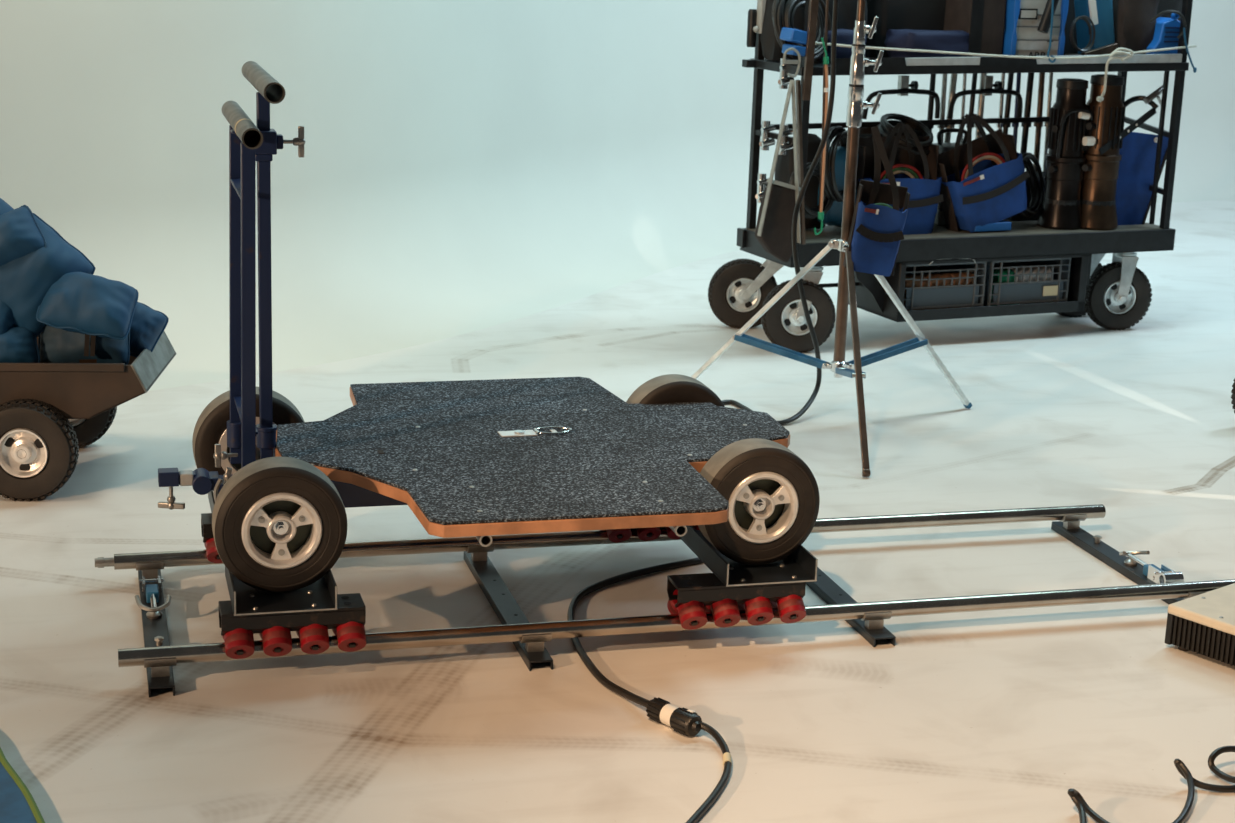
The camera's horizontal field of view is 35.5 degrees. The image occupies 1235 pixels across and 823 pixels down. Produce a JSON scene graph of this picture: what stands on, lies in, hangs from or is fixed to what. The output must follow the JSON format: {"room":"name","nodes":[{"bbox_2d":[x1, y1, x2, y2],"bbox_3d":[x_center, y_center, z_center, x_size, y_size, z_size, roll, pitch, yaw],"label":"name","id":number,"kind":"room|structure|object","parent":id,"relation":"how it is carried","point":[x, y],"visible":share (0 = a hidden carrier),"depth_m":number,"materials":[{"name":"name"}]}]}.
{"room":"film studio","nodes":[
{"label":"film studio","id":0,"kind":"room"},
{"bbox_2d":[0,200,1234,822],"bbox_3d":[1.522,0.530,4.447,19.000,0.001,15.600,-2,15,-15],"label":"floor","id":1,"kind":"structure","parent":0,"point":[992,716],"depth_m":4.39,"materials":[{"name":"white paint"}]},
{"bbox_2d":[0,747,44,822],"bbox_3d":[-1.138,0.671,3.491,0.204,0.018,0.878,-2,15,-17],"label":"tarpaulin","id":2,"kind":"object","parent":1,"relation":"on","point":[17,804],"visible":1,"depth_m":3.41,"materials":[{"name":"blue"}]},
{"bbox_2d":[0,331,175,501],"bbox_3d":[-1.796,-0.014,5.404,1.037,0.376,0.608,1,14,-3],"label":"wagon","id":3,"kind":"object","parent":1,"relation":"on","point":[49,412],"visible":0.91,"depth_m":5.16,"materials":[{"name":"brown metal"}]},
{"bbox_2d":[0,326,39,362],"bbox_3d":[-1.661,-0.165,5.197,0.199,0.134,0.125,-4,15,-22],"label":"sandbag","id":4,"kind":"object","parent":3,"relation":"on","point":[18,344],"visible":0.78,"depth_m":5.17,"materials":[{"name":"teal fabric"}]},
{"bbox_2d":[0,300,13,334],"bbox_3d":[-1.687,-0.250,5.189,0.138,0.163,0.140,3,14,6],"label":"sandbag","id":5,"kind":"object","parent":4,"relation":"on","point":[6,314],"visible":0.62,"depth_m":5.15,"materials":[{"name":"teal fabric"}]},
{"bbox_2d":[0,213,95,335],"bbox_3d":[-1.594,-0.368,5.237,0.342,0.336,0.177,-9,18,-37],"label":"sandbag","id":6,"kind":"object","parent":4,"relation":"on","point":[26,280],"visible":0.6,"depth_m":5.17,"materials":[{"name":"teal fabric"}]},
{"bbox_2d":[0,205,46,265],"bbox_3d":[-1.654,-0.452,5.187,0.196,0.200,0.171,-10,18,-38],"label":"sandbag","id":7,"kind":"object","parent":6,"relation":"on","point":[21,235],"visible":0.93,"depth_m":5.14,"materials":[{"name":"teal fabric"}]},
{"bbox_2d":[0,198,13,214],"bbox_3d":[-1.717,-0.512,5.218,0.248,0.245,0.158,0,14,-9],"label":"sandbag","id":8,"kind":"object","parent":7,"relation":"on","point":[5,207],"visible":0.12,"depth_m":5.20,"materials":[{"name":"teal fabric"}]},
{"bbox_2d":[38,325,129,364],"bbox_3d":[-1.464,-0.196,5.287,0.228,0.144,0.188,9,16,26],"label":"sandbag","id":9,"kind":"object","parent":3,"relation":"on","point":[55,345],"visible":0.53,"depth_m":5.22,"materials":[{"name":"grey fabric"}]},
{"bbox_2d":[36,272,138,339],"bbox_3d":[-1.434,-0.291,5.226,0.251,0.172,0.165,1,14,-5],"label":"sandbag","id":10,"kind":"object","parent":9,"relation":"on","point":[78,302],"visible":0.93,"depth_m":5.17,"materials":[{"name":"teal fabric"}]},
{"bbox_2d":[0,336,175,418],"bbox_3d":[-1.792,-0.111,5.373,1.036,0.172,0.482,1,14,-3],"label":"tray","id":11,"kind":"object","parent":3,"relation":"on","point":[71,390],"depth_m":5.17,"materials":[{"name":"brown metal"}]},
{"bbox_2d":[130,302,168,357],"bbox_3d":[-1.351,-0.231,5.392,0.143,0.169,0.158,9,16,27],"label":"sandbag","id":12,"kind":"object","parent":3,"relation":"on","point":[148,324],"visible":0.48,"depth_m":5.35,"materials":[{"name":"teal fabric"}]},
{"bbox_2d":[95,504,1234,697],"bbox_3d":[0.244,0.404,4.606,2.875,0.082,0.756,-2,15,-15],"label":"track","id":13,"kind":"object","parent":1,"relation":"on","point":[157,656],"visible":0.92,"depth_m":4.49,"materials":[{"name":"metal"}]},
{"bbox_2d":[201,490,222,562],"bbox_3d":[-0.835,0.275,4.586,0.295,0.154,0.371,-2,15,-15],"label":"bogie","id":14,"kind":"object","parent":13,"relation":"on","point":[213,556],"visible":0.11,"depth_m":4.53,"materials":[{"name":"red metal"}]},
{"bbox_2d":[158,61,819,591],"bbox_3d":[-0.290,-0.229,4.368,1.481,1.052,1.203,-2,15,-15],"label":"camera dolly","id":15,"kind":"object","parent":14,"relation":"on","point":[481,459],"visible":1,"depth_m":4.27,"materials":[{"name":"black wood"}]},
{"bbox_2d":[218,566,365,658],"bbox_3d":[-0.694,0.407,4.080,0.295,0.154,0.273,-2,15,-15],"label":"bogie","id":16,"kind":"object","parent":13,"relation":"on","point":[311,610],"visible":0.98,"depth_m":3.99,"materials":[{"name":"black metal"}]},
{"bbox_2d":[606,525,699,542],"bbox_3d":[0.115,0.242,4.842,0.315,0.154,0.371,-2,15,-15],"label":"bogie","id":17,"kind":"object","parent":13,"relation":"on","point":[644,534],"visible":0.15,"depth_m":4.80,"materials":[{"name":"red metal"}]},
{"bbox_2d":[667,526,817,629],"bbox_3d":[0.239,0.359,4.397,0.315,0.154,0.403,-2,15,-15],"label":"bogie","id":18,"kind":"object","parent":13,"relation":"on","point":[732,586],"visible":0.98,"depth_m":4.25,"materials":[{"name":"black metal"}]},
{"bbox_2d":[567,0,838,822],"bbox_3d":[0.212,-0.317,4.755,0.467,1.407,3.252,4,14,8],"label":"power cable","id":19,"kind":"object","parent":1,"relation":"on","point":[684,721],"visible":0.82,"depth_m":4.56,"materials":[{"name":"black rubber"},{"name":"black plastic"},{"name":"white plastic"}]},
{"bbox_2d":[691,0,971,476],"bbox_3d":[0.809,-0.777,5.952,1.009,1.748,0.984,-2,15,-15],"label":"stand","id":20,"kind":"object","parent":1,"relation":"on","point":[846,294],"visible":0.91,"depth_m":6.06,"materials":[{"name":"silver metal"}]},
{"bbox_2d":[843,126,910,276],"bbox_3d":[0.814,-0.653,6.000,0.191,0.465,0.101,1,14,-3],"label":"tool bag","id":21,"kind":"object","parent":20,"relation":"hanging from","point":[875,237],"visible":0.99,"depth_m":5.99,"materials":[{"name":"blue fabric"}]},
{"bbox_2d":[708,0,1192,352],"bbox_3d":[1.304,-1.118,7.650,1.876,1.623,0.616,-4,15,-24],"label":"equipment cart","id":22,"kind":"object","parent":1,"relation":"on","point":[1116,295],"depth_m":7.54,"materials":[{"name":"black paint"}]},
{"bbox_2d":[746,9,756,46],"bbox_3d":[0.507,-1.445,7.276,0.036,0.140,0.036,-4,15,-24],"label":"grip","id":23,"kind":"object","parent":22,"relation":"attached to","point":[752,13],"visible":1,"depth_m":7.26,"materials":[{"name":"black rubber"}]},
{"bbox_2d":[755,173,767,202],"bbox_3d":[0.549,-0.845,7.316,0.069,0.110,0.059,-4,15,-24],"label":"clamp","id":24,"kind":"object","parent":22,"relation":"hanging from","point":[762,180],"visible":0.7,"depth_m":7.31,"materials":[{"name":"silver metal"}]},
{"bbox_2d":[759,120,774,149],"bbox_3d":[0.560,-1.037,7.258,0.069,0.110,0.059,-4,15,-24],"label":"clamp","id":25,"kind":"object","parent":22,"relation":"hanging from","point":[765,142],"visible":1,"depth_m":7.25,"materials":[{"name":"silver metal"}]},
{"bbox_2d":[755,178,800,262],"bbox_3d":[0.596,-0.699,7.089,0.163,0.314,0.085,-4,15,-24],"label":"hanging bag","id":26,"kind":"object","parent":22,"relation":"hanging from","point":[775,238],"visible":0.94,"depth_m":7.08,"materials":[{"name":"brown fabric"}]},
{"bbox_2d":[757,48,800,242],"bbox_3d":[0.602,-0.957,6.980,0.167,0.707,0.032,-4,15,-24],"label":"bar","id":27,"kind":"object","parent":22,"relation":"hanging from","point":[791,89],"visible":1,"depth_m":6.97,"materials":[{"name":"grey metal"}]},
{"bbox_2d":[778,124,792,154],"bbox_3d":[0.617,-1.004,7.135,0.069,0.110,0.059,-4,15,-24],"label":"clamp","id":28,"kind":"object","parent":22,"relation":"hanging from","point":[784,146],"visible":0.75,"depth_m":7.13,"materials":[{"name":"silver metal"}]},
{"bbox_2d":[778,58,793,88],"bbox_3d":[0.617,-1.241,7.094,0.069,0.110,0.059,-4,15,-24],"label":"clamp","id":29,"kind":"object","parent":22,"relation":"hanging from","point":[784,80],"visible":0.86,"depth_m":7.08,"materials":[{"name":"silver metal"}]},
{"bbox_2d":[760,0,818,60],"bbox_3d":[0.653,-1.500,7.260,0.235,0.348,0.135,-4,15,-24],"label":"case","id":30,"kind":"object","parent":22,"relation":"on","point":[771,49],"visible":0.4,"depth_m":7.21,"materials":[{"name":"black"}]},
{"bbox_2d":[780,27,806,55],"bbox_3d":[0.639,-1.333,6.959,0.080,0.098,0.090,-4,15,-24],"label":"connector","id":31,"kind":"object","parent":22,"relation":"attached to","point":[792,35],"visible":0.98,"depth_m":6.92,"materials":[{"name":"blue plastic"}]},
{"bbox_2d":[775,133,824,229],"bbox_3d":[0.713,-0.888,7.435,0.206,0.368,0.137,-4,15,-24],"label":"case","id":32,"kind":"object","parent":22,"relation":"on","point":[784,169],"visible":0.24,"depth_m":7.38,"materials":[{"name":"black"}]},
{"bbox_2d":[795,0,818,243],"bbox_3d":[0.677,-1.057,7.006,0.071,0.913,0.036,-4,15,-24],"label":"bar","id":33,"kind":"object","parent":22,"relation":"attached to","point":[813,6],"visible":1,"depth_m":6.96,"materials":[{"name":"grey metal"}]},
{"bbox_2d":[814,38,828,234],"bbox_3d":[0.744,-0.997,7.029,0.055,0.716,0.022,-4,15,-24],"label":"cord","id":34,"kind":"object","parent":22,"relation":"hanging from","point":[825,59],"visible":0.91,"depth_m":7.04,"materials":[{"name":"brown plastic"}]},
{"bbox_2d":[819,0,828,211],"bbox_3d":[0.753,-1.123,7.025,0.039,0.803,0.016,-12,20,-43],"label":"metal rod","id":35,"kind":"object","parent":22,"relation":"hanging from","point":[827,1],"visible":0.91,"depth_m":7.00,"materials":[{"name":"brown metal"}]},
{"bbox_2d":[818,146,858,225],"bbox_3d":[0.837,-0.870,7.422,0.144,0.304,0.148,-4,15,-24],"label":"bag","id":36,"kind":"object","parent":22,"relation":"on","point":[833,217],"visible":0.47,"depth_m":7.37,"materials":[{"name":"blue fabric"}]},
{"bbox_2d":[816,0,866,59],"bbox_3d":[0.819,-1.517,7.313,0.227,0.361,0.184,-4,15,-24],"label":"case","id":37,"kind":"object","parent":22,"relation":"on","point":[847,9],"visible":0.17,"depth_m":7.24,"materials":[{"name":"black"}]},
{"bbox_2d":[820,29,865,62],"bbox_3d":[0.840,-1.366,7.206,0.164,0.123,0.098,-4,15,-24],"label":"bag","id":38,"kind":"object","parent":22,"relation":"on","point":[844,36],"visible":0.33,"depth_m":7.16,"materials":[{"name":"blue fabric"}]},
{"bbox_2d":[838,113,933,226],"bbox_3d":[1.059,-0.940,7.588,0.404,0.447,0.260,-4,15,-24],"label":"cable","id":39,"kind":"object","parent":22,"relation":"on","point":[864,131],"depth_m":7.57,"materials":[{"name":"black rubber"}]},
{"bbox_2d":[856,123,942,234],"bbox_3d":[1.087,-0.900,7.446,0.340,0.424,0.149,-4,15,-24],"label":"tool bag","id":40,"kind":"object","parent":22,"relation":"on","point":[918,173],"visible":0.61,"depth_m":7.44,"materials":[{"name":"blue fabric"}]},
{"bbox_2d":[862,75,939,118],"bbox_3d":[1.133,-1.246,7.654,0.360,0.172,0.049,-4,15,-24],"label":"handle","id":41,"kind":"object","parent":22,"relation":"attached to","point":[903,86],"visible":0.94,"depth_m":7.64,"materials":[{"name":"metal"}]},
{"bbox_2d":[865,0,945,57],"bbox_3d":[1.145,-1.562,7.473,0.471,0.384,0.139,-4,15,-24],"label":"case","id":42,"kind":"object","parent":22,"relation":"on","point":[892,14],"visible":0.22,"depth_m":7.39,"materials":[{"name":"black"}]},
{"bbox_2d":[884,29,968,57],"bbox_3d":[1.181,-1.395,7.355,0.324,0.119,0.179,-4,15,-24],"label":"bag","id":43,"kind":"object","parent":22,"relation":"on","point":[938,40],"visible":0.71,"depth_m":7.28,"materials":[{"name":"blue fabric"}]},
{"bbox_2d":[926,74,935,131],"bbox_3d":[1.251,-1.074,7.776,0.035,0.606,0.036,-4,15,-23],"label":"stand pole","id":44,"kind":"object","parent":22,"relation":"attached to","point":[932,76],"visible":0.37,"depth_m":7.72,"materials":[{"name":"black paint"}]},
{"bbox_2d":[937,74,946,142],"bbox_3d":[1.306,-1.078,7.801,0.038,0.607,0.033,-4,15,-24],"label":"stand pole","id":45,"kind":"object","parent":22,"relation":"attached to","point":[944,76],"visible":0.47,"depth_m":7.75,"materials":[{"name":"metal"}]},
{"bbox_2d":[904,262,986,310],"bbox_3d":[1.208,-0.514,7.646,0.376,0.204,0.314,-4,15,-24],"label":"plastic crate","id":46,"kind":"object","parent":22,"relation":"on","point":[972,295],"visible":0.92,"depth_m":7.53,"materials":[{"name":"black plastic"}]},
{"bbox_2d":[904,274,927,296],"bbox_3d":[1.145,-0.491,7.518,0.100,0.084,0.084,-4,15,-24],"label":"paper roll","id":47,"kind":"object","parent":46,"relation":"in","point":[908,283],"visible":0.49,"depth_m":7.49,"materials":[{"name":"brown paper"}]},
{"bbox_2d":[924,273,950,287],"bbox_3d":[1.246,-0.499,7.562,0.100,0.084,0.084,-4,15,-24],"label":"paper roll","id":48,"kind":"object","parent":46,"relation":"in","point":[937,275],"visible":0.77,"depth_m":7.53,"materials":[{"name":"brown paper"}]},
{"bbox_2d":[948,272,973,286],"bbox_3d":[1.346,-0.506,7.606,0.100,0.084,0.084,-4,15,-24],"label":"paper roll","id":49,"kind":"object","parent":46,"relation":"in","point":[963,274],"visible":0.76,"depth_m":7.57,"materials":[{"name":"brown paper"}]},
{"bbox_2d":[933,128,966,225],"bbox_3d":[1.333,-0.945,7.747,0.167,0.380,0.133,-4,15,-24],"label":"ballast","id":50,"kind":"object","parent":22,"relation":"on","point":[939,219],"visible":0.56,"depth_m":7.70,"materials":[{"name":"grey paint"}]},
{"bbox_2d":[944,74,957,142],"bbox_3d":[1.335,-1.080,7.813,0.046,0.607,0.042,-4,15,-24],"label":"stand pole","id":51,"kind":"object","parent":22,"relation":"attached to","point":[953,81],"visible":0.41,"depth_m":7.76,"materials":[{"name":"metal"}]},
{"bbox_2d":[958,74,966,142],"bbox_3d":[1.395,-1.085,7.840,0.037,0.607,0.028,-4,15,-24],"label":"stand pole","id":52,"kind":"object","parent":22,"relation":"attached to","point":[964,79],"visible":0.22,"depth_m":7.79,"materials":[{"name":"silver metal"}]},
{"bbox_2d":[742,58,1188,75],"bbox_3d":[1.370,-1.348,7.505,1.799,0.052,0.404,-4,15,-24],"label":"shelf","id":53,"kind":"object","parent":22,"relation":"attached to","point":[889,66],"depth_m":7.30,"materials":[{"name":"metal"}]},
{"bbox_2d":[966,74,977,142],"bbox_3d":[1.429,-1.087,7.855,0.033,0.606,0.033,-4,15,-24],"label":"stand pole","id":54,"kind":"object","parent":22,"relation":"attached to","point":[974,76],"visible":0.17,"depth_m":7.80,"materials":[{"name":"black metal"}]},
{"bbox_2d":[944,0,1006,56],"bbox_3d":[1.363,-1.534,7.439,0.161,0.360,0.243,-4,15,-24],"label":"flight case","id":55,"kind":"object","parent":22,"relation":"on","point":[984,20],"visible":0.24,"depth_m":7.35,"materials":[{"name":"brown fabric"}]},
{"bbox_2d":[974,73,986,138],"bbox_3d":[1.470,-1.090,7.872,0.042,0.606,0.042,-4,15,-24],"label":"stand pole","id":56,"kind":"object","parent":22,"relation":"attached to","point":[981,99],"visible":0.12,"depth_m":7.82,"materials":[{"name":"metal"}]},
{"bbox_2d":[937,113,1029,232],"bbox_3d":[1.441,-0.933,7.566,0.418,0.471,0.149,-4,15,-24],"label":"tool bag","id":57,"kind":"object","parent":22,"relation":"on","point":[983,182],"visible":1,"depth_m":7.54,"materials":[{"name":"blue fabric"}]},
{"bbox_2d":[947,75,1022,118],"bbox_3d":[1.496,-1.272,7.813,0.360,0.172,0.049,-4,15,-24],"label":"handle","id":58,"kind":"object","parent":22,"relation":"attached to","point":[987,90],"visible":1,"depth_m":7.79,"materials":[{"name":"metal"}]},
{"bbox_2d":[996,73,1004,129],"bbox_3d":[1.563,-1.098,7.914,0.040,0.607,0.030,-4,15,-24],"label":"stand pole","id":59,"kind":"object","parent":22,"relation":"attached to","point":[1002,79],"visible":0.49,"depth_m":7.86,"materials":[{"name":"silver metal"}]},
{"bbox_2d":[815,42,1196,101],"bbox_3d":[1.487,-1.300,7.324,1.792,0.258,0.053,-4,15,-24],"label":"rope","id":60,"kind":"object","parent":22,"relation":"attached to","point":[1116,52],"visible":0.98,"depth_m":7.43,"materials":[{"name":"beige fabric"}]},
{"bbox_2d":[1003,73,1013,133],"bbox_3d":[1.590,-1.099,7.925,0.035,0.606,0.036,-4,15,-24],"label":"stand pole","id":61,"kind":"object","parent":22,"relation":"attached to","point":[1006,126],"visible":0.43,"depth_m":7.88,"materials":[{"name":"black metal"}]},
{"bbox_2d":[1012,73,1020,149],"bbox_3d":[1.636,-1.103,7.946,0.042,0.607,0.030,-4,15,-24],"label":"stand pole","id":62,"kind":"object","parent":22,"relation":"attached to","point":[1018,79],"visible":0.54,"depth_m":7.90,"materials":[{"name":"black metal"}]},
{"bbox_2d":[1006,171,1045,220],"bbox_3d":[1.720,-0.875,7.988,0.317,0.236,0.136,-4,15,-24],"label":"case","id":63,"kind":"object","parent":22,"relation":"on","point":[1018,217],"visible":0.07,"depth_m":7.91,"materials":[{"name":"black"}]},
{"bbox_2d":[983,258,1070,305],"bbox_3d":[1.576,-0.542,7.807,0.376,0.204,0.316,-4,15,-24],"label":"plastic crate","id":64,"kind":"object","parent":22,"relation":"on","point":[1055,289],"visible":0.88,"depth_m":7.68,"materials":[{"name":"black plastic"}]},
{"bbox_2d":[992,269,1014,291],"bbox_3d":[1.524,-0.523,7.683,0.080,0.090,0.090,-4,15,-24],"label":"paper roll","id":65,"kind":"object","parent":64,"relation":"in","point":[995,271],"visible":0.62,"depth_m":7.65,"materials":[{"name":"green paper"}]},
{"bbox_2d":[1010,267,1050,283],"bbox_3d":[1.648,-0.532,7.737,0.170,0.090,0.090,-4,15,-24],"label":"paper roll","id":66,"kind":"object","parent":64,"relation":"in","point":[1034,269],"visible":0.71,"depth_m":7.70,"materials":[{"name":"grey paper"}]},
{"bbox_2d":[1020,301,1055,303],"bbox_3d":[1.691,-0.462,7.776,0.180,0.060,0.060,-4,15,-24],"label":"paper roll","id":67,"kind":"object","parent":64,"relation":"in","point":[1050,301],"visible":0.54,"depth_m":7.75,"materials":[{"name":"grey"}]},
{"bbox_2d":[1020,73,1033,168],"bbox_3d":[1.680,-1.106,7.964,0.042,0.606,0.042,-4,15,-24],"label":"stand pole","id":68,"kind":"object","parent":22,"relation":"attached to","point":[1029,90],"visible":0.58,"depth_m":7.92,"materials":[{"name":"black metal"}]},
{"bbox_2d":[1002,0,1068,55],"bbox_3d":[1.575,-1.529,7.476,0.249,0.340,0.291,-4,15,-24],"label":"case","id":69,"kind":"object","parent":22,"relation":"on","point":[1027,22],"visible":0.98,"depth_m":7.38,"materials":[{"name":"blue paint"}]},
{"bbox_2d":[1047,0,1055,62],"bbox_3d":[1.663,-1.460,7.360,0.043,0.259,0.008,-4,15,-24],"label":"cord","id":70,"kind":"object","parent":69,"relation":"hanging from","point":[1052,7],"visible":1,"depth_m":7.36,"materials":[{"name":"blue fabric"}]},
{"bbox_2d":[1033,73,1044,171],"bbox_3d":[1.739,-1.111,7.990,0.048,0.607,0.038,-4,15,-24],"label":"stand pole","id":71,"kind":"object","parent":22,"relation":"attached to","point":[1038,125],"visible":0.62,"depth_m":7.95,"materials":[{"name":"grey metal"}]},
{"bbox_2d":[1043,73,1052,171],"bbox_3d":[1.780,-1.114,8.009,0.036,0.607,0.028,-4,15,-24],"label":"stand pole","id":72,"kind":"object","parent":22,"relation":"attached to","point":[1046,124],"visible":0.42,"depth_m":7.97,"materials":[{"name":"metal"}]},
{"bbox_2d":[1037,78,1095,229],"bbox_3d":[1.797,-1.033,7.728,0.182,0.591,0.181,1,14,-4],"label":"lamp","id":73,"kind":"object","parent":22,"relation":"on","point":[1068,138],"visible":1,"depth_m":7.67,"materials":[{"name":"black metal"}]},
{"bbox_2d":[1063,0,1077,54],"bbox_3d":[1.721,-1.604,7.756,0.388,0.350,0.098,-4,15,-24],"label":"case","id":74,"kind":"object","parent":22,"relation":"on","point":[1068,48],"visible":0.1,"depth_m":7.77,"materials":[{"name":"black"}]},
{"bbox_2d":[1065,0,1117,54],"bbox_3d":[1.886,-1.552,7.642,0.175,0.318,0.139,-4,15,-24],"label":"stage light","id":75,"kind":"object","parent":22,"relation":"on","point":[1100,12],"visible":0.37,"depth_m":7.61,"materials":[{"name":"blue metal"}]},
{"bbox_2d":[1080,74,1162,230],"bbox_3d":[2.013,-1.048,7.778,0.387,0.610,0.190,-4,15,-24],"label":"lamp","id":76,"kind":"object","parent":22,"relation":"on","point":[1100,168],"visible":0.92,"depth_m":7.69,"materials":[{"name":"brown metal"}]},
{"bbox_2d":[1112,0,1159,53],"bbox_3d":[2.053,-1.563,7.708,0.195,0.308,0.142,-4,15,-24],"label":"pouch","id":77,"kind":"object","parent":22,"relation":"on","point":[1133,30],"visible":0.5,"depth_m":7.65,"materials":[{"name":"fabric"}]},
{"bbox_2d":[1115,132,1167,224],"bbox_3d":[2.128,-0.948,7.893,0.294,0.409,0.042,-4,15,-24],"label":"bag","id":78,"kind":"object","parent":22,"relation":"on","point":[1133,197],"visible":0.56,"depth_m":7.88,"materials":[{"name":"blue fabric"}]},
{"bbox_2d":[1146,13,1179,53],"bbox_3d":[2.178,-1.502,7.730,0.165,0.190,0.124,-4,15,-24],"label":"stage light","id":79,"kind":"object","parent":22,"relation":"on","point":[1166,32],"visible":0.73,"depth_m":7.67,"materials":[{"name":"blue plastic"}]},
{"bbox_2d":[1149,10,1186,38],"bbox_3d":[2.169,-1.523,7.597,0.177,0.113,0.033,-4,15,-24],"label":"cable","id":80,"kind":"object","parent":22,"relation":"hanging from","point":[1165,11],"visible":1,"depth_m":7.58,"materials":[{"name":"black plastic"}]},
{"bbox_2d":[1157,0,1182,20],"bbox_3d":[2.120,-1.644,7.907,0.433,0.369,0.128,-4,15,-24],"label":"case","id":81,"kind":"object","parent":22,"relation":"on","point":[1163,5],"visible":0.08,"depth_m":7.90,"materials":[{"name":"black"}]},
{"bbox_2d":[1183,28,1196,72],"bbox_3d":[2.270,-1.432,7.657,0.089,0.176,0.011,-4,15,-24],"label":"cord","id":82,"kind":"object","parent":22,"relation":"hanging from","point":[1184,33],"visible":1,"depth_m":7.65,"materials":[{"name":"blue fabric"}]},
{"bbox_2d":[1068,746,1234,822],"bbox_3d":[1.026,0.706,3.565,0.591,0.055,0.172,-7,17,-31],"label":"cable","id":83,"kind":"object","parent":1,"relation":"on","point":[1082,806],"visible":1,"depth_m":3.63,"materials":[{"name":"black plastic"}]},
{"bbox_2d":[1165,583,1234,665],"bbox_3d":[1.528,0.518,4.276,0.315,0.108,0.524,-10,18,-39],"label":"ballast","id":84,"kind":"object","parent":1,"relation":"on","point":[1203,624],"visible":1,"depth_m":4.32,"materials":[{"name":"beige painted metal"},{"name":"black painted metal"}]},
{"bbox_2d":[1231,379,1234,412],"bbox_3d":[2.151,-0.073,6.413,0.257,0.257,0.075,-6,16,-27],"label":"wheel","id":85,"kind":"object","parent":1,"relation":"on","point":[1233,385],"visible":1,"depth_m":6.37,"materials":[{"name":"black rubber"}]},
{"bbox_2d":[0,0,1234,390],"bbox_3d":[-0.034,-2.956,7.425,21.793,5.200,2.762,-11,19,-42],"label":"wall","id":86,"kind":"structure","parent":0,"point":[467,166],"depth_m":7.78,"materials":[{"name":"white paint"}]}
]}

